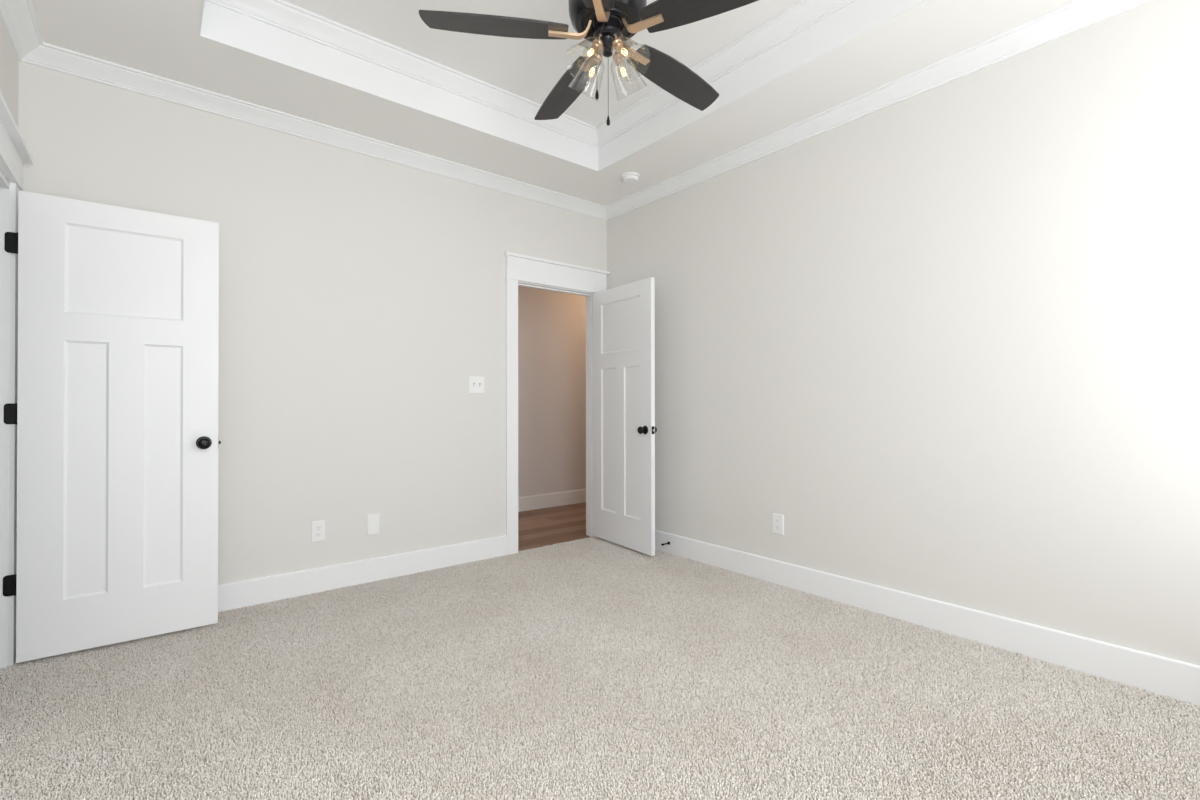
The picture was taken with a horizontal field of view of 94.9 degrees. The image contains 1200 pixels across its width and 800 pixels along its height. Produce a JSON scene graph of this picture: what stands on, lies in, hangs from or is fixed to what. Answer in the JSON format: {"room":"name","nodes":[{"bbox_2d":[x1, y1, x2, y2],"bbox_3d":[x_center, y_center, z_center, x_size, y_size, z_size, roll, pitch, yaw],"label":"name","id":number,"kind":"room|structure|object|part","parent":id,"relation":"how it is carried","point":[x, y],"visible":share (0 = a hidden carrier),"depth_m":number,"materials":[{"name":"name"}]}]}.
{"room":"empty bedroom","nodes":[
{"label":"empty bedroom","id":0,"kind":"room"},
{"bbox_2d":[0,14,18,184],"bbox_3d":[-1.383,-0.440,0.847,0.120,3.350,4.246,0,0,-39],"label":"wall","id":1,"kind":"structure","parent":0,"point":[9,63],"depth_m":2.36,"materials":[{"name":"white paint"}]},
{"bbox_2d":[0,171,9,668],"bbox_3d":[-2.369,0.116,2.057,0.120,2.095,0.778,0,0,-39],"label":"trim","id":2,"kind":"structure","parent":1,"relation":"attached to","point":[4,186],"depth_m":2.37,"materials":[{"name":"white paint"}]},
{"bbox_2d":[0,91,32,666],"bbox_3d":[-2.303,0.023,2.114,0.055,2.266,1.018,0,0,-39],"label":"trim","id":3,"kind":"structure","parent":1,"relation":"attached to","point":[14,150],"depth_m":2.39,"materials":[{"name":"white paint"}]},
{"bbox_2d":[3,190,220,662],"bbox_3d":[-2.247,0.113,2.588,0.770,2.032,0.160,0,0,-37],"label":"door","id":4,"kind":"structure","parent":1,"relation":"in","point":[115,412],"depth_m":2.56,"materials":[{"name":"white paint"}]},
{"bbox_3d":[-1.967,0.214,2.739,0.065,0.065,0.062,0,0,-37],"label":"knob","id":5,"kind":"part","parent":4,"relation":"part of","materials":[{"name":"black metal"}]},
{"bbox_2d":[18,61,606,584],"bbox_3d":[-0.628,-0.415,5.171,6.748,3.350,1.510,0,0,-39],"label":"wall","id":6,"kind":"structure","parent":0,"point":[361,296],"depth_m":3.42,"materials":[{"name":"white paint"}]},
{"bbox_2d":[311,520,325,542],"bbox_3d":[-1.693,0.789,3.316,0.078,0.126,0.009,0,0,-39],"label":"wall outlet","id":7,"kind":"object","parent":6,"relation":"attached to","point":[318,528],"visible":1,"depth_m":3.31,"materials":[{"name":"white plastic"}]},
{"bbox_2d":[218,535,506,612],"bbox_3d":[-1.685,1.090,3.317,2.538,0.162,0.015,0,0,-39],"label":"baseboard","id":8,"kind":"structure","parent":6,"relation":"attached to","point":[239,594],"depth_m":3.42,"materials":[{"name":"white paint"}]},
{"bbox_2d":[367,513,379,535],"bbox_3d":[-1.446,0.793,3.518,0.078,0.134,0.007,0,0,-39],"label":"blank wall plate","id":9,"kind":"object","parent":6,"relation":"attached to","point":[373,520],"visible":1,"depth_m":3.52,"materials":[{"name":"white plastic"}]},
{"bbox_2d":[469,376,483,392],"bbox_3d":[-0.886,-0.110,3.974,0.122,0.122,0.017,0,0,-39],"label":"light switch","id":10,"kind":"object","parent":6,"relation":"attached to","point":[476,383],"visible":1,"depth_m":3.97,"materials":[{"name":"white plastic"}]},
{"bbox_2d":[518,489,585,511],"bbox_3d":[-0.395,1.113,6.183,4.900,0.170,0.015,0,0,-39],"label":"baseboard","id":11,"kind":"structure","parent":6,"relation":"attached to","point":[526,503],"depth_m":6.06,"materials":[{"name":"white paint"}]},
{"bbox_2d":[504,252,609,554],"bbox_3d":[-0.317,0.033,4.419,1.002,2.269,0.044,0,0,-39],"label":"trim","id":12,"kind":"structure","parent":6,"relation":"attached to","point":[519,267],"depth_m":4.16,"materials":[{"name":"white paint"}]},
{"bbox_2d":[518,281,595,536],"bbox_3d":[-0.371,0.128,4.480,0.798,2.095,0.120,0,0,-39],"label":"trim","id":13,"kind":"structure","parent":6,"relation":"attached to","point":[589,295],"depth_m":4.71,"materials":[{"name":"white paint"}]},
{"bbox_2d":[593,277,656,555],"bbox_3d":[0.172,0.120,4.335,0.160,2.032,0.780,0,0,-34],"label":"door","id":14,"kind":"structure","parent":6,"relation":"in","point":[624,428],"depth_m":4.29,"materials":[{"name":"white paint"}]},
{"bbox_3d":[0.309,0.221,4.049,0.062,0.065,0.065,0,0,-34],"label":"knob","id":15,"kind":"part","parent":14,"relation":"part of","materials":[{"name":"black metal"}]},
{"bbox_2d":[31,0,1076,205],"bbox_3d":[-0.008,-1.878,2.053,3.528,0.463,4.126,0,0,-39],"label":"ceiling","id":16,"kind":"structure","parent":0,"point":[161,38],"depth_m":2.87,"materials":[{"name":"white paint"}]},
{"bbox_2d":[205,0,854,147],"bbox_3d":[0.017,-1.857,2.073,2.303,0.094,2.921,0,0,-39],"label":"trim","id":17,"kind":"structure","parent":16,"relation":"attached to","point":[803,14],"depth_m":2.97,"materials":[{"name":"white paint"}]},
{"bbox_2d":[198,0,927,171],"bbox_3d":[0.017,-1.773,2.072,2.315,0.261,2.933,0,0,-39],"label":"ceiling tray side","id":18,"kind":"structure","parent":16,"relation":"attached to","point":[219,24],"depth_m":2.91,"materials":[{"name":"white paint"}]},
{"bbox_2d":[419,0,757,125],"bbox_3d":[0.041,-1.468,2.114,1.278,0.871,1.297,0,0,-39],"label":"ceiling fan","id":19,"kind":"object","parent":16,"relation":"hanging from","point":[608,24],"visible":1,"depth_m":2.04,"materials":[{"name":"black wood"}]},
{"bbox_3d":[-0.382,-1.371,2.022,0.527,0.008,0.142,0,10,-7],"label":"fan blade","id":20,"kind":"part","parent":19,"relation":"part of","materials":[{"name":"black wood"}]},
{"bbox_3d":[-0.148,-1.369,2.448,0.142,0.008,0.527,-12,5,-25],"label":"fan blade","id":21,"kind":"part","parent":19,"relation":"part of","materials":[{"name":"black wood"}]},
{"bbox_2d":[592,34,602,50],"bbox_3d":[-0.009,-1.328,2.037,0.039,0.074,0.040,0,0,2],"label":"socket","id":22,"kind":"object","parent":19,"relation":"attached to","point":[597,44],"depth_m":2.03,"materials":[{"name":"gold metal"}]},
{"bbox_2d":[593,50,602,63],"bbox_3d":[-0.008,-1.328,2.112,0.039,0.074,0.040,0,0,0],"label":"socket","id":23,"kind":"object","parent":19,"relation":"attached to","point":[597,58],"depth_m":2.10,"materials":[{"name":"gold metal"}]},
{"bbox_3d":[-0.048,-1.374,1.668,0.142,0.008,0.527,11,2,11],"label":"fan blade","id":24,"kind":"part","parent":19,"relation":"part of","materials":[{"name":"black wood"}]},
{"bbox_2d":[612,50,621,63],"bbox_3d":[0.066,-1.328,2.111,0.040,0.074,0.039,0,0,0],"label":"socket","id":25,"kind":"object","parent":19,"relation":"attached to","point":[617,56],"depth_m":2.10,"materials":[{"name":"gold metal"}]},
{"bbox_2d":[612,34,622,49],"bbox_3d":[0.065,-1.328,2.036,0.040,0.074,0.039,0,0,2],"label":"socket","id":26,"kind":"object","parent":19,"relation":"attached to","point":[617,43],"depth_m":2.03,"materials":[{"name":"gold metal"}]},
{"bbox_3d":[0.330,-1.370,2.358,0.527,0.008,0.142,0,-11,-43],"label":"fan blade","id":27,"kind":"part","parent":19,"relation":"part of","materials":[{"name":"black wood"}]},
{"bbox_3d":[0.391,-1.373,1.876,0.527,0.008,0.142,0,-11,29],"label":"fan blade","id":28,"kind":"part","parent":19,"relation":"part of","materials":[{"name":"black wood"}]},
{"bbox_2d":[621,172,639,183],"bbox_3d":[0.222,-1.613,4.021,0.142,0.044,0.142,0,0,-39],"label":"smoke detector","id":29,"kind":"object","parent":16,"relation":"attached to","point":[628,177],"visible":1,"depth_m":3.98,"materials":[{"name":"white plastic"}]},
{"bbox_2d":[0,502,1199,799],"bbox_3d":[0.707,1.202,3.443,6.648,0.091,5.656,0,0,-39],"label":"floor","id":30,"kind":"structure","parent":0,"point":[385,729],"depth_m":1.95,"materials":[{"name":"beige carpet"}]},
{"bbox_2d":[0,536,1199,799],"bbox_3d":[-0.447,1.142,1.696,4.629,0.013,4.143,0,0,-39],"label":"carpet","id":31,"kind":"structure","parent":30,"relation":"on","point":[598,552],"depth_m":2.08,"materials":[{"name":"beige carpet"}]},
{"bbox_2d":[607,0,1199,665],"bbox_3d":[1.447,-0.430,3.149,0.120,3.350,4.246,0,0,-39],"label":"wall","id":32,"kind":"structure","parent":0,"point":[948,334],"depth_m":2.65,"materials":[{"name":"white paint"}]},
{"bbox_2d":[0,0,1151,219],"bbox_3d":[-0.008,-1.608,2.052,3.528,0.078,4.126,0,0,-39],"label":"trim","id":33,"kind":"structure","parent":32,"relation":"attached to","point":[18,16],"depth_m":2.94,"materials":[{"name":"white paint"}]},
{"bbox_2d":[773,513,783,534],"bbox_3d":[1.114,0.777,3.450,0.009,0.126,0.078,0,0,-39],"label":"wall outlet","id":34,"kind":"object","parent":32,"relation":"attached to","point":[778,519],"visible":1,"depth_m":3.44,"materials":[{"name":"white plastic"}]},
{"bbox_2d":[655,530,1199,705],"bbox_3d":[1.359,1.084,3.143,0.015,0.162,4.126,0,0,-39],"label":"baseboard","id":35,"kind":"structure","parent":32,"relation":"attached to","point":[1176,679],"depth_m":2.61,"materials":[{"name":"white paint"}]}
]}

